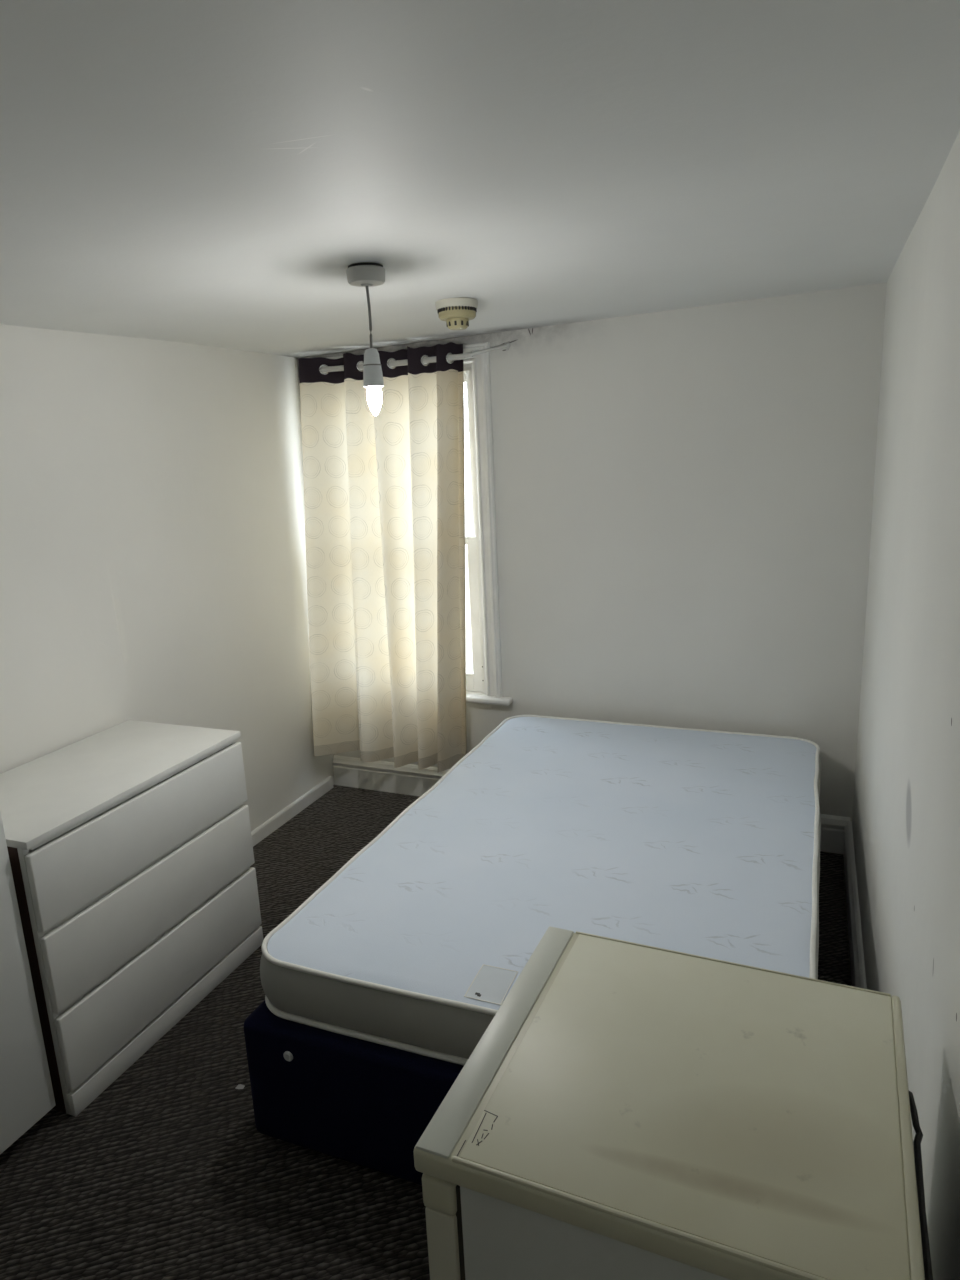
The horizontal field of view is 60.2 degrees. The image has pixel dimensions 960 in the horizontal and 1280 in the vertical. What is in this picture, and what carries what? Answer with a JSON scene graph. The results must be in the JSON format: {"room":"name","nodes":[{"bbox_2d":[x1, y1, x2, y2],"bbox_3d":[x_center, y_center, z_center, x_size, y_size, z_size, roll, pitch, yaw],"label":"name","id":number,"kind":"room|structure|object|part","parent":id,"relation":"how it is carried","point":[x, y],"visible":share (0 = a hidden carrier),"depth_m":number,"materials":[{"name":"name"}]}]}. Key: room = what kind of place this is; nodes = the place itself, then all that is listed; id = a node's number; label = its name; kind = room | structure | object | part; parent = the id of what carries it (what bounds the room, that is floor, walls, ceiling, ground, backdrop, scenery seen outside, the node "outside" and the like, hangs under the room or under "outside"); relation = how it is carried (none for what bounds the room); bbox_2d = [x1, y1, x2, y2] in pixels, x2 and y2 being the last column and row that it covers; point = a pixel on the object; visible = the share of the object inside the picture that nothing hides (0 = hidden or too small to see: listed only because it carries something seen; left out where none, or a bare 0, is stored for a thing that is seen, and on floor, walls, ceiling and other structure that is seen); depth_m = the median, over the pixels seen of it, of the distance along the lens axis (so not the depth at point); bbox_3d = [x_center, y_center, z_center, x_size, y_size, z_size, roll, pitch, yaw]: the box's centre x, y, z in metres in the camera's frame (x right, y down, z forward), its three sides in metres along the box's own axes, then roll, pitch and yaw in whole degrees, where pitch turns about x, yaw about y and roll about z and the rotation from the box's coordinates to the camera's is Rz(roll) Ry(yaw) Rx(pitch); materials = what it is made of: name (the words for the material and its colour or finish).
{"room":"bedroom","nodes":[
{"label":"bedroom","id":0,"kind":"room"},
{"bbox_2d":[0,324,333,830],"bbox_3d":[-1.624,0.126,2.037,0.147,2.250,4.430,3,14,21],"label":"wall","id":1,"kind":"structure","parent":0,"point":[153,543],"depth_m":2.98,"materials":[{"name":"paint"}]},
{"bbox_2d":[251,776,332,845],"bbox_3d":[-1.521,1.193,2.263,0.014,0.062,4.230,3,14,21],"label":"baseboard","id":2,"kind":"structure","parent":1,"relation":"attached to","point":[258,834],"depth_m":3.84,"materials":[{"name":"white wood"}]},
{"bbox_2d":[0,784,851,1279],"bbox_3d":[-0.371,1.310,1.948,2.639,0.120,4.650,3,14,21],"label":"floor","id":3,"kind":"structure","parent":0,"point":[168,1173],"depth_m":1.96,"materials":[{"name":"carpet"}]},
{"bbox_2d":[0,812,55,1153],"bbox_3d":[-1.479,0.405,1.588,0.463,1.900,0.894,3,14,21],"label":"wardrobe","id":4,"kind":"object","parent":3,"relation":"on","point":[26,1090],"visible":1,"depth_m":2.00,"materials":[{"name":"white wood"}]},
{"bbox_2d":[0,720,262,1115],"bbox_3d":[-1.129,0.754,2.503,0.468,0.774,0.810,3,14,21],"label":"dresser","id":5,"kind":"object","parent":3,"relation":"on","point":[129,843],"visible":1,"depth_m":2.32,"materials":[{"name":"white laminate"}]},
{"bbox_3d":[-1.290,0.853,2.155,0.432,0.753,0.018,3,14,21],"label":"panel","id":6,"kind":"part","parent":5,"relation":"part of","materials":[{"name":"white wood"}]},
{"bbox_3d":[-1.081,0.863,2.073,0.016,0.753,0.018,3,14,21],"label":"frame","id":7,"kind":"part","parent":5,"relation":"part of","materials":[{"name":"white laminate"}]},
{"bbox_3d":[-0.952,0.413,2.345,0.035,0.012,0.772,3,14,21],"label":"rail","id":8,"kind":"part","parent":5,"relation":"part of","materials":[{"name":"white laminate"}]},
{"bbox_3d":[-0.930,0.524,2.364,0.018,0.206,0.808,3,14,21],"label":"drawer","id":9,"kind":"part","parent":5,"relation":"part of","materials":[{"name":"white laminate"}]},
{"bbox_3d":[-0.947,0.631,2.398,0.026,0.022,0.772,3,14,21],"label":"rail","id":10,"kind":"part","parent":5,"relation":"part of","materials":[{"name":"white laminate"}]},
{"bbox_3d":[-0.920,0.743,2.415,0.018,0.212,0.808,3,14,21],"label":"drawer","id":11,"kind":"part","parent":5,"relation":"part of","materials":[{"name":"white laminate"}]},
{"bbox_3d":[-0.937,0.853,2.450,0.026,0.022,0.772,3,14,21],"label":"rail","id":12,"kind":"part","parent":5,"relation":"part of","materials":[{"name":"white laminate"}]},
{"bbox_3d":[-0.911,0.965,2.467,0.018,0.214,0.808,3,14,21],"label":"drawer","id":13,"kind":"part","parent":5,"relation":"part of","materials":[{"name":"white laminate"}]},
{"bbox_3d":[-0.994,0.674,2.865,0.446,0.753,0.018,3,14,21],"label":"panel","id":14,"kind":"part","parent":5,"relation":"part of","materials":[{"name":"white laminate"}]},
{"bbox_2d":[236,1084,244,1088],"bbox_3d":[-0.641,1.193,2.212,0.024,0.008,0.015,3,14,21],"label":"paper scrap","id":15,"kind":"object","parent":3,"relation":"on","point":[240,1086],"visible":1,"depth_m":2.21,"materials":[{"name":"white paper"}]},
{"bbox_2d":[243,1000,463,1184],"bbox_3d":[0.367,0.883,2.631,1.250,0.337,1.917,3,14,22],"label":"base","id":16,"kind":"object","parent":3,"relation":"on","point":[360,1102],"visible":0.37,"depth_m":1.90,"materials":[{"name":"blue fabric"}]},
{"bbox_2d":[260,715,820,1064],"bbox_3d":[0.376,0.635,2.599,1.284,0.156,1.908,3,14,22],"label":"mattress","id":17,"kind":"object","parent":16,"relation":"on","point":[705,843],"visible":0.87,"depth_m":2.25,"materials":[{"name":"white fabric"}]},
{"bbox_2d":[413,927,932,1279],"bbox_3d":[0.289,0.964,1.168,0.554,0.852,0.488,3,14,23],"label":"fridge","id":18,"kind":"object","parent":3,"relation":"on","point":[627,1110],"visible":1,"depth_m":0.98,"materials":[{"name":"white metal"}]},
{"bbox_3d":[0.061,0.951,1.267,0.040,0.672,0.478,3,14,23],"label":"door","id":19,"kind":"part","parent":18,"relation":"part of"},
{"bbox_2d":[0,0,959,357],"bbox_3d":[-0.474,-0.830,1.424,2.599,0.208,4.600,3,14,21],"label":"ceiling","id":20,"kind":"structure","parent":0,"point":[214,173],"depth_m":1.37,"materials":[{"name":"paint"}]},
{"bbox_2d":[346,263,384,415],"bbox_3d":[-0.280,-0.763,2.125,0.099,0.364,0.099,3,14,21],"label":"pendant lamp","id":21,"kind":"object","parent":20,"relation":"hanging from","point":[366,275],"visible":1,"depth_m":2.12,"materials":[{"name":"white plastic"}]},
{"bbox_3d":[-0.274,-0.624,2.157,0.040,0.077,0.040,3,14,21],"label":"bulb","id":22,"kind":"part","parent":21,"relation":"part of","materials":[{"name":"white glass"}]},
{"bbox_2d":[435,298,477,329],"bbox_3d":[-0.073,-1.036,2.650,0.136,0.088,0.136,3,14,21],"label":"smoke detector","id":23,"kind":"object","parent":20,"relation":"attached to","point":[457,313],"visible":1,"depth_m":2.60,"materials":[{"name":"white plastic"}]},
{"bbox_3d":[-0.074,-1.067,2.643,0.136,0.024,0.136,3,14,21],"label":"plate","id":24,"kind":"part","parent":23,"relation":"part of","materials":[{"name":"white plastic"}]},
{"bbox_2d":[298,282,886,820],"bbox_3d":[0.369,-0.332,3.621,2.440,2.250,0.240,3,14,23],"label":"wall","id":25,"kind":"structure","parent":0,"point":[684,497],"depth_m":3.26,"materials":[{"name":"paint"}]},
{"bbox_2d":[298,342,512,704],"bbox_3d":[-0.298,-0.514,3.832,0.980,1.546,0.295,3,14,23],"label":"window","id":26,"kind":"structure","parent":25,"relation":"in","point":[485,680],"depth_m":3.62,"materials":[{"name":"white paint"}]},
{"bbox_3d":[-0.329,-0.817,3.783,0.750,0.750,0.042,3,14,23],"label":"sash","id":27,"kind":"part","parent":26,"relation":"part of","materials":[{"name":"white paint"}]},
{"bbox_3d":[-0.323,-0.129,3.886,0.750,0.715,0.042,3,14,23],"label":"sash","id":28,"kind":"part","parent":26,"relation":"part of","materials":[{"name":"white paint"}]},
{"bbox_3d":[-0.259,0.225,4.001,0.965,0.028,0.295,3,14,23],"label":"sill","id":29,"kind":"part","parent":26,"relation":"part of","materials":[{"name":"white paint"}]},
{"bbox_2d":[320,342,509,371],"bbox_3d":[-0.324,-1.190,3.501,0.924,0.068,0.119,3,14,23],"label":"curtain rod","id":30,"kind":"object","parent":25,"relation":"attached to","point":[506,345],"visible":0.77,"depth_m":3.39,"materials":[{"name":"metal"}]},
{"bbox_2d":[298,342,466,771],"bbox_3d":[-0.427,-0.328,3.648,0.804,1.819,0.217,3,14,23],"label":"curtain","id":31,"kind":"object","parent":30,"relation":"hanging from","point":[384,493],"visible":0.97,"depth_m":3.64,"materials":[{"name":"white fabric"}]},
{"bbox_2d":[332,755,849,853],"bbox_3d":[0.362,0.719,3.741,2.389,0.152,0.025,3,14,23],"label":"baseboard","id":32,"kind":"structure","parent":25,"relation":"attached to","point":[408,779],"depth_m":4.05,"materials":[{"name":"white wood"}]},
{"bbox_2d":[852,131,959,1279],"bbox_3d":[0.698,0.246,1.086,0.125,2.250,4.360,3,14,21],"label":"wall","id":33,"kind":"structure","parent":0,"point":[906,814],"depth_m":1.56,"materials":[{"name":"paint"}]},
{"bbox_2d":[843,821,866,988],"bbox_3d":[0.679,1.259,1.371,0.024,0.152,4.200,3,14,21],"label":"baseboard","id":34,"kind":"structure","parent":33,"relation":"attached to","point":[857,964],"depth_m":2.68,"materials":[{"name":"white wood"}]}
]}

